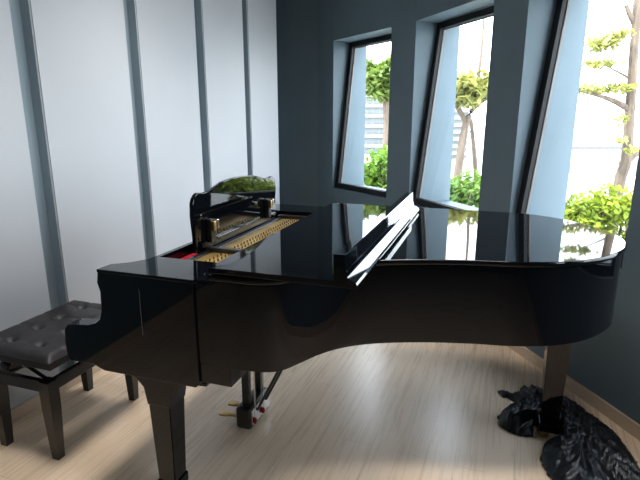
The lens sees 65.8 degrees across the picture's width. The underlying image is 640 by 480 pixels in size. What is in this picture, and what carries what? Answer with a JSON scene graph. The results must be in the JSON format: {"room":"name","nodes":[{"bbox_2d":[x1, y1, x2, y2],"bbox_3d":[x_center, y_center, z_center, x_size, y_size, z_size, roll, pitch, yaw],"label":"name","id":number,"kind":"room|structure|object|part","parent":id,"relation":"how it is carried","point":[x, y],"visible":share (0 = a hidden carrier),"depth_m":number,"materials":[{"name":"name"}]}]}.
{"room":"music room","nodes":[
{"label":"music room","id":0,"kind":"room"},
{"bbox_2d":[9,0,204,372],"bbox_3d":[-2.094,-0.325,1.298,0.233,3.000,8.352,5,15,20],"label":"wall","id":1,"kind":"structure","parent":0,"point":[15,11],"depth_m":2.63,"materials":[{"name":"grey paint"}]},
{"bbox_2d":[0,0,58,408],"bbox_3d":[-1.598,-0.565,2.141,0.066,2.930,0.660,5,15,20],"label":"wall panel","id":2,"kind":"object","parent":1,"relation":"attached to","point":[24,294],"depth_m":2.43,"materials":[{"name":"white paint"}]},
{"bbox_2d":[11,366,101,422],"bbox_3d":[-1.948,1.106,1.615,0.088,0.070,8.402,5,15,20],"label":"baseboard","id":3,"kind":"structure","parent":1,"relation":"attached to","point":[30,405],"depth_m":2.60,"materials":[{"name":"brown wood"}]},
{"bbox_2d":[19,0,144,367],"bbox_3d":[-1.324,-0.733,2.834,0.066,2.930,0.657,5,15,20],"label":"wall panel","id":4,"kind":"object","parent":1,"relation":"attached to","point":[77,54],"depth_m":2.79,"materials":[{"name":"white paint"}]},
{"bbox_2d":[127,0,203,258],"bbox_3d":[-1.058,-0.897,3.509,0.066,2.930,0.631,5,15,20],"label":"wall panel","id":5,"kind":"object","parent":1,"relation":"attached to","point":[161,32],"depth_m":3.43,"materials":[{"name":"white paint"}]},
{"bbox_2d":[194,0,247,190],"bbox_3d":[-0.801,-1.055,4.160,0.066,2.930,0.613,5,15,20],"label":"wall panel","id":6,"kind":"object","parent":1,"relation":"attached to","point":[218,23],"depth_m":4.03,"materials":[{"name":"white paint"}]},
{"bbox_2d":[242,0,279,203],"bbox_3d":[-0.558,-1.204,4.777,0.066,2.930,0.579,5,15,20],"label":"wall panel","id":7,"kind":"object","parent":1,"relation":"attached to","point":[258,16],"depth_m":4.65,"materials":[{"name":"white paint"}]},
{"bbox_2d":[0,342,639,479],"bbox_3d":[-0.800,1.140,2.154,5.900,0.250,8.650,0,14,0],"label":"floor","id":8,"kind":"structure","parent":0,"point":[409,410],"depth_m":2.48,"materials":[{"name":"brown wood"}]},
{"bbox_2d":[0,300,138,459],"bbox_3d":[-1.253,0.661,2.472,0.464,0.530,0.610,5,14,18],"label":"piano bench","id":9,"kind":"object","parent":8,"relation":"on","point":[38,342],"visible":0.68,"depth_m":2.23,"materials":[{"name":"leather"}]},
{"bbox_3d":[-1.400,0.557,2.221,0.052,0.051,0.060,5,14,18],"label":"adjusting knob","id":10,"kind":"part","parent":9,"relation":"part of","materials":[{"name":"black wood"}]},
{"bbox_3d":[-1.481,0.777,2.301,0.056,0.386,0.056,5,14,18],"label":"leg","id":11,"kind":"part","parent":9,"relation":"part of","materials":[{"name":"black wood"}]},
{"bbox_3d":[-1.319,0.564,2.245,0.246,0.117,0.016,5,14,18],"label":"scissor arm","id":12,"kind":"part","parent":9,"relation":"part of","materials":[{"name":"black metal"}]},
{"bbox_3d":[-1.323,0.567,2.234,0.246,0.117,0.016,5,14,18],"label":"scissor arm","id":13,"kind":"part","parent":9,"relation":"part of","materials":[{"name":"black metal"}]},
{"bbox_3d":[-1.253,0.432,2.417,0.464,0.058,0.610,5,14,18],"label":"seat","id":14,"kind":"part","parent":9,"relation":"part of","materials":[{"name":"leather"}]},
{"bbox_3d":[-1.188,0.800,2.205,0.056,0.386,0.056,5,14,18],"label":"leg","id":15,"kind":"part","parent":9,"relation":"part of","materials":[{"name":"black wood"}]},
{"bbox_3d":[-1.318,0.662,2.773,0.056,0.386,0.056,5,14,18],"label":"leg","id":16,"kind":"part","parent":9,"relation":"part of","materials":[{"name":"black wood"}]},
{"bbox_3d":[-1.024,0.686,2.677,0.056,0.386,0.056,5,14,18],"label":"leg","id":17,"kind":"part","parent":9,"relation":"part of","materials":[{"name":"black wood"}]},
{"bbox_2d":[65,175,626,479],"bbox_3d":[0.237,0.345,2.296,2.068,1.225,1.526,5,14,18],"label":"grand piano","id":18,"kind":"object","parent":8,"relation":"on","point":[260,285],"visible":1,"depth_m":1.84,"materials":[{"name":"black paint"}]},
{"bbox_3d":[-0.598,0.739,1.960,0.112,0.510,0.112,5,14,18],"label":"leg","id":19,"kind":"part","parent":18,"relation":"part of","materials":[{"name":"black paint"}]},
{"bbox_3d":[-0.455,-0.060,2.127,0.016,0.045,0.018,5,14,18],"label":"knob","id":20,"kind":"part","parent":18,"relation":"part of","materials":[{"name":"gold metal"}]},
{"bbox_3d":[-0.380,0.005,2.429,0.028,0.065,1.080,5,14,18],"label":"action rail","id":21,"kind":"part","parent":18,"relation":"part of","materials":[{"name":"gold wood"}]},
{"bbox_3d":[-0.359,0.585,2.383,0.038,0.460,0.032,5,14,18],"label":"lyre post","id":22,"kind":"part","parent":18,"relation":"part of","materials":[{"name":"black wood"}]},
{"bbox_3d":[0.399,0.037,2.235,1.575,0.020,1.195,5,14,18],"label":"iron plate","id":23,"kind":"part","parent":18,"relation":"part of","materials":[{"name":"gold metal"}]},
{"bbox_3d":[-0.313,0.611,2.349,0.012,0.515,0.008,5,14,18],"label":"pedal rod","id":24,"kind":"part","parent":18,"relation":"part of","materials":[{"name":"metal"}]},
{"bbox_3d":[-0.318,0.556,2.503,0.038,0.460,0.032,5,14,18],"label":"lyre post","id":25,"kind":"part","parent":18,"relation":"part of","materials":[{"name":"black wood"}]},
{"bbox_3d":[-0.298,0.843,2.495,0.005,0.085,0.204,5,14,18],"label":"lyre plate","id":26,"kind":"part","parent":18,"relation":"part of","materials":[{"name":"metal"}]},
{"bbox_3d":[-0.283,0.591,2.434,0.012,0.515,0.008,5,14,18],"label":"pedal rod","id":27,"kind":"part","parent":18,"relation":"part of","materials":[{"name":"metal"}]},
{"bbox_3d":[0.547,0.007,2.107,1.414,0.021,1.526,5,14,18],"label":"lid","id":28,"kind":"part","parent":18,"relation":"part of","materials":[{"name":"black paint"}]},
{"bbox_3d":[1.099,0.601,2.316,0.112,0.610,0.112,5,14,18],"label":"leg","id":29,"kind":"part","parent":18,"relation":"part of","materials":[{"name":"black paint"}]},
{"bbox_2d":[497,384,639,479],"bbox_3d":[1.166,0.896,2.361,0.541,0.122,0.926,0,14,0],"label":"garbage bag","id":30,"kind":"object","parent":8,"relation":"on","point":[586,448],"visible":0.9,"depth_m":2.24,"materials":[{"name":"black plastic"}]},
{"bbox_2d":[276,0,639,423],"bbox_3d":[1.047,-0.605,2.452,1.749,3.000,8.278,-5,15,-21],"label":"wall","id":31,"kind":"structure","parent":0,"point":[314,37],"depth_m":4.21,"materials":[{"name":"blue paint"}]},
{"bbox_2d":[335,34,390,196],"bbox_3d":[0.502,-1.237,4.968,0.218,1.513,0.912,-9,16,-31],"label":"window","id":32,"kind":"structure","parent":31,"relation":"in","point":[353,46],"depth_m":5.24,"materials":[{"name":"black metal"}]},
{"bbox_2d":[413,6,493,209],"bbox_3d":[1.092,-0.969,3.861,0.218,1.513,0.967,-5,14,-20],"label":"window","id":33,"kind":"structure","parent":31,"relation":"in","point":[487,12],"depth_m":4.20,"materials":[{"name":"black metal"}]},
{"bbox_2d":[516,0,627,268],"bbox_3d":[1.500,-0.692,2.720,0.218,1.513,0.915,-4,14,-14],"label":"window","id":34,"kind":"structure","parent":31,"relation":"in","point":[562,6],"depth_m":3.09,"materials":[{"name":"black metal"}]},
{"bbox_2d":[507,346,639,440],"bbox_3d":[1.016,0.883,2.533,1.030,0.070,7.562,-4,14,-17],"label":"baseboard","id":35,"kind":"structure","parent":31,"relation":"attached to","point":[622,420],"depth_m":2.64,"materials":[{"name":"brown wood"}]},
{"label":"outside","id":36,"kind":"structure","parent":0,"visible":0},
{"bbox_2d":[364,134,639,233],"bbox_3d":[15.000,-7.780,42.874,90.000,0.300,93.000,0,14,0],"label":"ground","id":37,"kind":"structure","parent":36,"point":[577,184],"depth_m":21.55,"materials":[{"name":"white"}]},
{"bbox_2d":[364,90,382,155],"bbox_3d":[4.206,-9.216,37.844,3.455,4.862,10.400,0,14,0],"label":"building","id":38,"kind":"structure","parent":37,"relation":"on","point":[373,109],"depth_m":33.03,"materials":[{"name":"white"}]},
{"bbox_2d":[364,144,387,188],"bbox_3d":[1.124,-0.795,9.284,1.692,1.960,1.129,8,16,31],"label":"hedge","id":39,"kind":"object","parent":37,"relation":"on","point":[375,171],"visible":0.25,"depth_m":8.99,"materials":[{"name":"green plant"}]},
{"bbox_2d":[366,54,390,150],"bbox_3d":[1.347,-2.085,10.801,1.212,3.744,1.224,0,14,0],"label":"tree","id":40,"kind":"object","parent":37,"relation":"on","point":[377,75],"visible":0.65,"depth_m":10.28,"materials":[{"name":"green plant"}]},
{"bbox_2d":[452,106,471,160],"bbox_3d":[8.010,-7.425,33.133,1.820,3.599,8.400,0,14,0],"label":"building","id":41,"kind":"structure","parent":37,"relation":"on","point":[457,120],"depth_m":29.19,"materials":[{"name":"white"}]},
{"bbox_2d":[449,168,480,207],"bbox_3d":[2.201,-0.228,7.502,1.274,1.696,0.728,-3,14,-12],"label":"hedge","id":42,"kind":"object","parent":37,"relation":"on","point":[468,193],"visible":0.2,"depth_m":7.23,"materials":[{"name":"green plant"}]},
{"bbox_2d":[453,19,488,185],"bbox_3d":[2.350,-1.667,8.347,1.721,4.089,0.946,0,14,0],"label":"tree","id":43,"kind":"object","parent":37,"relation":"on","point":[471,91],"visible":0.5,"depth_m":8.07,"materials":[{"name":"green plant"}]},
{"bbox_2d":[564,182,632,239],"bbox_3d":[3.370,0.114,6.027,1.538,1.727,0.776,7,15,28],"label":"hedge","id":44,"kind":"object","parent":37,"relation":"on","point":[601,210],"visible":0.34,"depth_m":5.81,"materials":[{"name":"green plant"}]},
{"bbox_3d":[3.317,0.223,6.110,1.061,1.476,0.489,8,16,31],"label":"stem","id":45,"kind":"part","parent":44,"relation":"part of","materials":[{"name":"green plant"}]},
{"bbox_2d":[569,149,637,175],"bbox_3d":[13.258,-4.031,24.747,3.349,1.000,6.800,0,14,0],"label":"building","id":46,"kind":"structure","parent":37,"relation":"on","point":[584,162],"depth_m":23.06,"materials":[{"name":"white"}]},
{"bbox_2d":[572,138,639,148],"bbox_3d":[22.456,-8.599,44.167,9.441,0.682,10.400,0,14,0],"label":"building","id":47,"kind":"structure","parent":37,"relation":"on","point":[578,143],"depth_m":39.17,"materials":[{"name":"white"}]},
{"bbox_2d":[579,0,639,233],"bbox_3d":[3.617,-1.100,6.081,1.300,4.053,0.597,0,14,0],"label":"tree","id":48,"kind":"object","parent":37,"relation":"on","point":[628,153],"visible":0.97,"depth_m":5.87,"materials":[{"name":"green plant"}]}
]}

